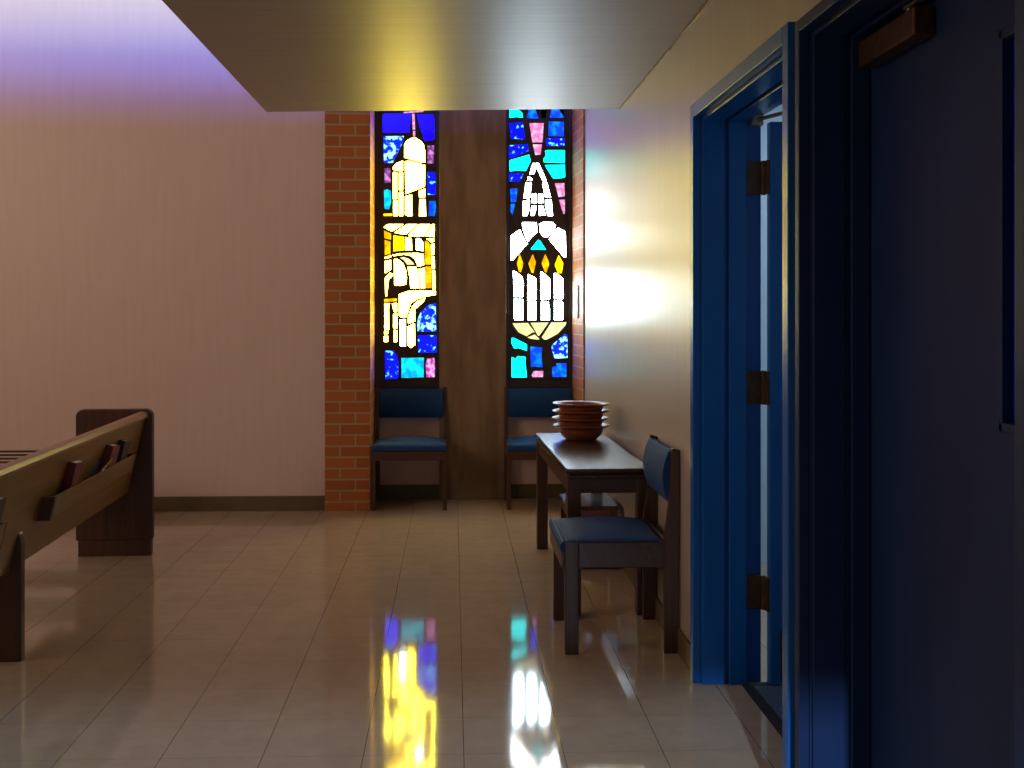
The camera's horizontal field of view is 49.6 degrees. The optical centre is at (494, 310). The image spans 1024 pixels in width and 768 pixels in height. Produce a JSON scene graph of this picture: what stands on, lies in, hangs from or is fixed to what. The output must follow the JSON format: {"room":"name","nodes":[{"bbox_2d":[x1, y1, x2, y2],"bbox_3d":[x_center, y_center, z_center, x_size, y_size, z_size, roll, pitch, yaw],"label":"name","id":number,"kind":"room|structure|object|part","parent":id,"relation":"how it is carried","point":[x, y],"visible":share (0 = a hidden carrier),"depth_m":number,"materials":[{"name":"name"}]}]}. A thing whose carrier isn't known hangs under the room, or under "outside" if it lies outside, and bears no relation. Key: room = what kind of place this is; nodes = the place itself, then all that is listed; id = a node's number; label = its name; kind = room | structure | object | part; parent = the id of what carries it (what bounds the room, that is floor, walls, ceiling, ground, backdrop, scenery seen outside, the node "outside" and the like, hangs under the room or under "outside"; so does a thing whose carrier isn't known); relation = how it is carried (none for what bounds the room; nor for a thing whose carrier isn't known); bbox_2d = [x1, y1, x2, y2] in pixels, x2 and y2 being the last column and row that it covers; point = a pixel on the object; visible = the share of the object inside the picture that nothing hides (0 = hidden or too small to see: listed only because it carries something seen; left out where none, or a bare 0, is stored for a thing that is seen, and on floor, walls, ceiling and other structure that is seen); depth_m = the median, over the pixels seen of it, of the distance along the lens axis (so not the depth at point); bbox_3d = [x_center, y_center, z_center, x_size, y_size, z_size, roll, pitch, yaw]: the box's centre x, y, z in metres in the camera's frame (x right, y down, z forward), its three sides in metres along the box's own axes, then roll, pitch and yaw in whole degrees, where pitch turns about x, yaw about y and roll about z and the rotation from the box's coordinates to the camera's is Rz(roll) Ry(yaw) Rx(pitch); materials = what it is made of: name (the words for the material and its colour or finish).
{"room":"house of worship","nodes":[
{"label":"house of worship","id":0,"kind":"room"},
{"bbox_2d":[0,0,324,496],"bbox_3d":[-3.821,-1.245,7.505,5.332,5.200,0.150,0,0,-2],"label":"wall","id":1,"kind":"structure","parent":0,"point":[162,229],"depth_m":7.49,"materials":[{"name":"paint"}]},
{"bbox_2d":[154,496,324,511],"bbox_3d":[-3.819,1.305,7.425,5.331,0.100,0.012,0,0,-2],"label":"baseboard","id":2,"kind":"structure","parent":1,"relation":"attached to","point":[177,503],"depth_m":7.50,"materials":[{"name":"wood"}]},
{"bbox_2d":[325,111,369,510],"bbox_3d":[-1.014,-1.245,7.835,0.303,5.200,0.665,0,0,-2],"label":"brick pier","id":3,"kind":"object","parent":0,"point":[347,133],"visible":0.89,"depth_m":7.50,"materials":[{"name":"red brick"}]},
{"bbox_2d":[369,111,374,509],"bbox_3d":[-0.858,-1.245,7.740,0.006,5.200,0.465,0,0,-2],"label":"brick wall","id":4,"kind":"structure","parent":0,"point":[372,113],"depth_m":7.72,"materials":[{"name":"red brick"}]},
{"bbox_2d":[0,498,781,767],"bbox_3d":[-1.855,1.415,2.732,8.900,0.120,10.800,0,0,-2],"label":"floor","id":5,"kind":"structure","parent":0,"point":[402,633],"depth_m":4.30,"materials":[{"name":"tile"}]},
{"bbox_2d":[0,450,38,462],"bbox_3d":[-3.536,1.097,6.821,2.250,0.517,0.400,0,0,-2],"label":"slatted bench","id":6,"kind":"object","parent":5,"relation":"on","point":[1,451],"visible":0.02,"depth_m":6.65,"materials":[{"name":"brown wood"}]},
{"bbox_2d":[0,408,153,661],"bbox_3d":[-1.976,0.949,3.845,0.536,0.812,4.650,0,0,-5],"label":"pew","id":7,"kind":"object","parent":5,"relation":"on","point":[111,510],"visible":1,"depth_m":5.01,"materials":[{"name":"brown wood"}]},
{"bbox_2d":[0,497,6,523],"bbox_3d":[-1.760,0.750,3.849,0.077,0.209,0.142,0,0,-6],"label":"hymnal","id":8,"kind":"object","parent":7,"relation":"on","point":[2,500],"visible":1,"depth_m":3.90,"materials":[{"name":"black"}]},
{"bbox_3d":[-2.015,1.101,4.280,0.370,0.508,0.045,0,0,-5],"label":"support panel","id":9,"kind":"part","parent":7,"relation":"part of","materials":[{"name":"brown wood"}]},
{"bbox_3d":[-1.802,0.794,3.831,0.118,0.417,4.594,0,0,-5],"label":"backrest","id":10,"kind":"part","parent":7,"relation":"part of","materials":[{"name":"brown wood"}]},
{"bbox_2d":[61,459,84,491],"bbox_3d":[-1.839,0.750,4.808,0.079,0.210,0.146,0,0,-6],"label":"hymnal","id":11,"kind":"object","parent":7,"relation":"on","point":[74,471],"visible":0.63,"depth_m":4.75,"materials":[{"name":"red paper"}]},
{"bbox_3d":[-1.752,0.573,3.835,0.051,0.035,4.594,0,0,-5],"label":"rail","id":12,"kind":"part","parent":7,"relation":"part of","materials":[{"name":"brown wood"}]},
{"bbox_2d":[91,458,99,475],"bbox_3d":[-1.868,0.764,5.127,0.009,0.155,0.123,0,0,17],"label":"pencil","id":13,"kind":"object","parent":7,"relation":"in","point":[99,458],"visible":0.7,"depth_m":5.15,"materials":[{"name":"blue paint"}]},
{"bbox_2d":[99,444,119,471],"bbox_3d":[-1.890,0.752,5.410,0.079,0.213,0.155,0,0,-6],"label":"hymnal","id":14,"kind":"object","parent":7,"relation":"on","point":[111,450],"visible":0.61,"depth_m":5.35,"materials":[{"name":"red paper"}]},
{"bbox_3d":[-2.106,0.905,6.139,0.414,0.724,0.055,0,0,-5],"label":"panel","id":15,"kind":"part","parent":7,"relation":"part of","materials":[{"name":"brown wood"}]},
{"bbox_2d":[116,439,130,462],"bbox_3d":[-1.911,0.755,5.646,0.076,0.209,0.148,0,0,-6],"label":"hymnal","id":16,"kind":"object","parent":7,"relation":"on","point":[124,445],"visible":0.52,"depth_m":5.59,"materials":[{"name":"black paper"}]},
{"bbox_2d":[371,387,446,510],"bbox_3d":[-0.591,0.949,7.726,0.510,0.811,0.476,0,0,-2],"label":"chair","id":17,"kind":"object","parent":5,"relation":"on","point":[390,403],"visible":1,"depth_m":7.89,"materials":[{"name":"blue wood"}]},
{"bbox_3d":[-0.825,1.135,7.525,0.028,0.440,0.055,0,0,-2],"label":"leg","id":18,"kind":"part","parent":17,"relation":"part of","materials":[{"name":"brown wood"}]},
{"bbox_3d":[-0.840,0.949,7.923,0.028,0.811,0.064,0,0,-2],"label":"leg","id":19,"kind":"part","parent":17,"relation":"part of","materials":[{"name":"brown wood"}]},
{"bbox_3d":[-0.591,0.965,7.709,0.510,0.099,0.431,0,0,-2],"label":"seat frame","id":20,"kind":"part","parent":17,"relation":"part of","materials":[{"name":"brown wood"}]},
{"bbox_3d":[-0.590,0.913,7.691,0.498,0.080,0.406,0,0,-2],"label":"seat","id":21,"kind":"part","parent":17,"relation":"part of","materials":[{"name":"blue fabric"}]},
{"bbox_3d":[-0.599,0.660,7.924,0.453,0.206,0.052,0,0,-2],"label":"backrest","id":22,"kind":"part","parent":17,"relation":"part of","materials":[{"name":"blue fabric"}]},
{"bbox_3d":[-0.358,0.949,7.941,0.028,0.811,0.064,0,0,-2],"label":"leg","id":23,"kind":"part","parent":17,"relation":"part of","materials":[{"name":"brown wood"}]},
{"bbox_3d":[-0.343,1.135,7.543,0.028,0.440,0.055,0,0,-2],"label":"leg","id":24,"kind":"part","parent":17,"relation":"part of","materials":[{"name":"brown wood"}]},
{"bbox_2d":[504,386,572,509],"bbox_3d":[0.328,0.949,7.761,0.510,0.811,0.476,0,0,-2],"label":"chair","id":25,"kind":"object","parent":5,"relation":"on","point":[518,402],"visible":0.49,"depth_m":7.93,"materials":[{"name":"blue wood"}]},
{"bbox_3d":[0.079,0.949,7.958,0.028,0.811,0.064,0,0,-2],"label":"leg","id":26,"kind":"part","parent":25,"relation":"part of","materials":[{"name":"brown wood"}]},
{"bbox_3d":[0.095,1.135,7.559,0.028,0.440,0.055,0,0,-2],"label":"leg","id":27,"kind":"part","parent":25,"relation":"part of","materials":[{"name":"brown wood"}]},
{"bbox_3d":[0.329,0.965,7.744,0.510,0.099,0.431,0,0,-2],"label":"seat frame","id":28,"kind":"part","parent":25,"relation":"part of","materials":[{"name":"brown wood"}]},
{"bbox_3d":[0.329,0.913,7.726,0.498,0.080,0.406,0,0,-2],"label":"seat","id":29,"kind":"part","parent":25,"relation":"part of","materials":[{"name":"blue fabric"}]},
{"bbox_3d":[0.321,0.660,7.959,0.453,0.206,0.052,0,0,-2],"label":"backrest","id":30,"kind":"part","parent":25,"relation":"part of","materials":[{"name":"blue fabric"}]},
{"bbox_3d":[0.561,0.949,7.976,0.028,0.811,0.064,0,0,-2],"label":"leg","id":31,"kind":"part","parent":25,"relation":"part of","materials":[{"name":"brown wood"}]},
{"bbox_2d":[559,493,618,569],"bbox_3d":[0.503,1.188,5.993,0.276,0.334,0.410,0,0,-2],"label":"footstool","id":32,"kind":"object","parent":5,"relation":"on","point":[592,504],"visible":0.38,"depth_m":5.87,"materials":[{"name":"brown wood"}]},
{"bbox_3d":[0.384,1.198,6.168,0.035,0.315,0.035,0,0,-2],"label":"leg","id":33,"kind":"part","parent":32,"relation":"part of","materials":[{"name":"brown wood"}]},
{"bbox_3d":[0.510,1.108,5.809,0.190,0.135,0.016,0,0,-2],"label":"panel","id":34,"kind":"part","parent":32,"relation":"part of","materials":[{"name":"brown wood"}]},
{"bbox_3d":[0.622,1.198,5.818,0.035,0.315,0.035,0,0,-2],"label":"leg","id":35,"kind":"part","parent":32,"relation":"part of","materials":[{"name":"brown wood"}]},
{"bbox_2d":[535,433,646,615],"bbox_3d":[0.465,1.028,5.638,0.384,0.655,1.455,0,0,-3],"label":"side table","id":36,"kind":"object","parent":5,"relation":"on","point":[600,465],"visible":0.79,"depth_m":5.13,"materials":[{"name":"brown wood"}]},
{"bbox_3d":[0.269,1.049,6.319,0.060,0.612,0.060,0,0,-3],"label":"leg","id":37,"kind":"part","parent":36,"relation":"part of","materials":[{"name":"brown wood"}]},
{"bbox_3d":[0.350,1.049,4.939,0.060,0.612,0.060,0,0,-3],"label":"leg","id":38,"kind":"part","parent":36,"relation":"part of","materials":[{"name":"brown wood"}]},
{"bbox_2d":[552,423,608,440],"bbox_3d":[0.469,0.659,6.042,0.311,0.081,0.311,0,0,-2],"label":"bowl","id":39,"kind":"object","parent":36,"relation":"on","point":[569,433],"visible":0.84,"depth_m":5.94,"materials":[{"name":"wood"}]},
{"bbox_2d":[552,415,608,426],"bbox_3d":[0.465,0.620,6.042,0.311,0.081,0.311,0,0,-42],"label":"bowl","id":40,"kind":"object","parent":39,"relation":"on","point":[562,422],"visible":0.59,"depth_m":5.93,"materials":[{"name":"wood"}]},
{"bbox_2d":[552,408,608,419],"bbox_3d":[0.468,0.580,6.042,0.311,0.081,0.311,0,0,8],"label":"bowl","id":41,"kind":"object","parent":40,"relation":"on","point":[562,415],"visible":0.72,"depth_m":5.93,"materials":[{"name":"wood"}]},
{"bbox_2d":[552,401,608,411],"bbox_3d":[0.468,0.540,6.042,0.311,0.081,0.311,1,0,-32],"label":"bowl","id":42,"kind":"object","parent":41,"relation":"on","point":[564,406],"visible":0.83,"depth_m":5.96,"materials":[{"name":"wood"}]},
{"bbox_3d":[0.662,1.049,4.957,0.060,0.612,0.060,0,0,-3],"label":"leg","id":43,"kind":"part","parent":36,"relation":"part of","materials":[{"name":"brown wood"}]},
{"bbox_2d":[549,434,679,654],"bbox_3d":[0.485,0.949,4.624,0.476,0.811,0.510,0,0,-2],"label":"chair","id":44,"kind":"object","parent":5,"relation":"on","point":[590,541],"visible":1,"depth_m":4.38,"materials":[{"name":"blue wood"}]},
{"bbox_3d":[0.284,1.135,4.857,0.055,0.440,0.028,0,0,-2],"label":"leg","id":45,"kind":"part","parent":44,"relation":"part of","materials":[{"name":"brown wood"}]},
{"bbox_3d":[0.302,1.135,4.376,0.055,0.440,0.028,0,0,-2],"label":"leg","id":46,"kind":"part","parent":44,"relation":"part of","materials":[{"name":"brown wood"}]},
{"bbox_3d":[0.450,0.913,4.622,0.406,0.080,0.498,0,0,-2],"label":"seat","id":47,"kind":"part","parent":44,"relation":"part of","materials":[{"name":"blue fabric"}]},
{"bbox_3d":[0.468,0.965,4.623,0.431,0.099,0.510,0,0,-2],"label":"seat frame","id":48,"kind":"part","parent":44,"relation":"part of","materials":[{"name":"brown wood"}]},
{"bbox_3d":[0.682,0.949,4.872,0.064,0.811,0.028,0,0,-2],"label":"leg","id":49,"kind":"part","parent":44,"relation":"part of","materials":[{"name":"brown wood"}]},
{"bbox_3d":[0.683,0.660,4.631,0.052,0.206,0.453,0,0,-2],"label":"backrest","id":50,"kind":"part","parent":44,"relation":"part of","materials":[{"name":"blue fabric"}]},
{"bbox_3d":[0.700,0.949,4.391,0.064,0.811,0.028,0,0,-2],"label":"leg","id":51,"kind":"part","parent":44,"relation":"part of","materials":[{"name":"brown wood"}]},
{"bbox_2d":[742,682,781,736],"bbox_3d":[1.330,1.349,3.509,0.836,0.011,1.032,0,0,-2],"label":"doormat","id":52,"kind":"object","parent":5,"relation":"on","point":[767,697],"visible":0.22,"depth_m":3.84,"materials":[{"name":"carpet"}]},
{"bbox_2d":[162,0,707,111],"bbox_3d":[-0.110,-1.241,1.707,1.890,0.368,8.420,0,0,-2],"label":"ceiling","id":53,"kind":"structure","parent":0,"point":[288,55],"depth_m":4.52,"materials":[{"name":"paint"}]},
{"bbox_2d":[375,388,561,484],"bbox_3d":[-0.160,0.955,8.110,1.425,0.800,0.180,0,0,-2],"label":"wall","id":54,"kind":"structure","parent":0,"point":[522,471],"depth_m":8.01,"materials":[{"name":"paint"}]},
{"bbox_2d":[375,110,438,387],"bbox_3d":[-0.633,-1.470,7.984,0.463,4.050,0.055,0,0,-2],"label":"window","id":55,"kind":"structure","parent":54,"relation":"in","point":[406,142],"depth_m":7.98,"materials":[{"name":"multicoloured glass"}]},
{"bbox_2d":[380,485,438,498],"bbox_3d":[-0.633,1.305,7.995,0.461,0.100,0.014,0,0,-2],"label":"baseboard","id":56,"kind":"structure","parent":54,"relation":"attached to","point":[386,491],"depth_m":7.99,"materials":[{"name":"wood"}]},
{"bbox_2d":[511,484,565,497],"bbox_3d":[0.317,1.305,8.031,0.476,0.100,0.014,0,0,-2],"label":"baseboard","id":57,"kind":"structure","parent":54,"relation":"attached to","point":[517,490],"depth_m":8.02,"materials":[{"name":"wood"}]},
{"bbox_2d":[506,109,571,387],"bbox_3d":[0.317,-1.470,8.020,0.478,4.050,0.055,0,0,-2],"label":"window","id":58,"kind":"structure","parent":54,"relation":"in","point":[538,141],"depth_m":8.01,"materials":[{"name":"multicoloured glass"}]},
{"bbox_2d":[439,110,505,499],"bbox_3d":[-0.164,-1.245,8.077,0.480,5.200,0.245,0,0,-2],"label":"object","id":59,"kind":"structure","parent":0,"point":[472,143],"depth_m":7.95,"materials":[{"name":"wood"}]},
{"bbox_2d":[572,109,584,400],"bbox_3d":[0.706,-1.245,7.897,0.290,5.200,0.670,0,0,-2],"label":"brick wall","id":60,"kind":"structure","parent":0,"point":[578,115],"depth_m":7.74,"materials":[{"name":"brick"}]},
{"bbox_2d":[573,285,578,317],"bbox_3d":[0.570,-0.065,7.807,0.015,0.230,0.160,0,0,-6],"label":"wall plate","id":61,"kind":"object","parent":60,"relation":"attached to","point":[575,288],"visible":1,"depth_m":7.75,"materials":[{"name":"white plastic"}]},
{"bbox_2d":[585,0,820,640],"bbox_3d":[0.881,-1.245,2.550,0.155,5.200,10.030,0,0,-2],"label":"wall","id":62,"kind":"structure","parent":0,"point":[637,156],"depth_m":4.97,"materials":[{"name":"paint"}]},
{"bbox_2d":[619,49,670,110],"bbox_3d":[0.697,-1.081,5.265,0.008,0.008,1.370,0,0,-2],"label":"trim","id":63,"kind":"structure","parent":62,"relation":"attached to","point":[668,50],"depth_m":5.13,"materials":[{"name":"beige"}]},
{"bbox_2d":[622,568,689,670],"bbox_3d":[0.674,1.305,5.824,0.012,0.100,3.469,0,0,-2],"label":"baseboard","id":64,"kind":"structure","parent":62,"relation":"attached to","point":[683,642],"depth_m":4.36,"materials":[{"name":"rubber"}]},
{"bbox_2d":[681,0,712,35],"bbox_3d":[0.757,-1.081,3.681,0.008,0.008,1.300,0,0,-2],"label":"trim","id":65,"kind":"structure","parent":62,"relation":"attached to","point":[709,1],"depth_m":4.07,"materials":[{"name":"beige"}]},
{"bbox_2d":[795,0,1023,767],"bbox_3d":[0.912,0.309,2.263,0.250,2.092,1.137,0,0,-2],"label":"door","id":66,"kind":"structure","parent":62,"relation":"in","point":[909,114],"depth_m":2.56,"materials":[{"name":"blue paint"}]},
{"bbox_3d":[0.935,-0.673,2.338,0.027,0.017,0.302,0,0,-2],"label":"closer arm","id":67,"kind":"part","parent":66,"relation":"part of","materials":[{"name":"brown metal"}]},
{"bbox_3d":[0.980,-0.152,2.046,0.021,0.767,0.167,0,0,-2],"label":"pane trim","id":68,"kind":"part","parent":66,"relation":"part of","materials":[{"name":"blue paint"}]},
{"bbox_3d":[0.994,-0.152,2.047,0.006,0.755,0.155,0,0,-2],"label":"glass pane","id":69,"kind":"part","parent":66,"relation":"part of","materials":[{"name":"blue"}]},
{"bbox_2d":[761,104,781,562],"bbox_3d":[1.740,0.005,3.669,1.644,2.700,4.800,0,0,-2],"label":"wall","id":70,"kind":"structure","parent":0,"point":[779,108],"depth_m":5.96,"materials":[{"name":"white paint"}]},
{"bbox_3d":[1.763,0.005,2.859,1.460,2.700,0.100,0,0,-2],"label":"wall","id":71,"kind":"structure","parent":0,"visible":0},
{"bbox_2d":[690,22,794,767],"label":"door","id":72,"kind":"structure","parent":71,"relation":"in","point":[729,177],"depth_m":4.01,"materials":[{"name":"blue paint"}]},
{"bbox_3d":[1.052,-0.681,3.910,0.258,0.043,0.185,0,0,-2],"label":"closer arm","id":73,"kind":"part","parent":72,"relation":"part of","materials":[{"name":"silver metal"}]},
{"bbox_3d":[1.431,1.235,3.985,0.818,0.180,0.005,0,0,-2],"label":"kick plate","id":74,"kind":"part","parent":72,"relation":"part of","materials":[{"name":"blue metal"}]}
]}

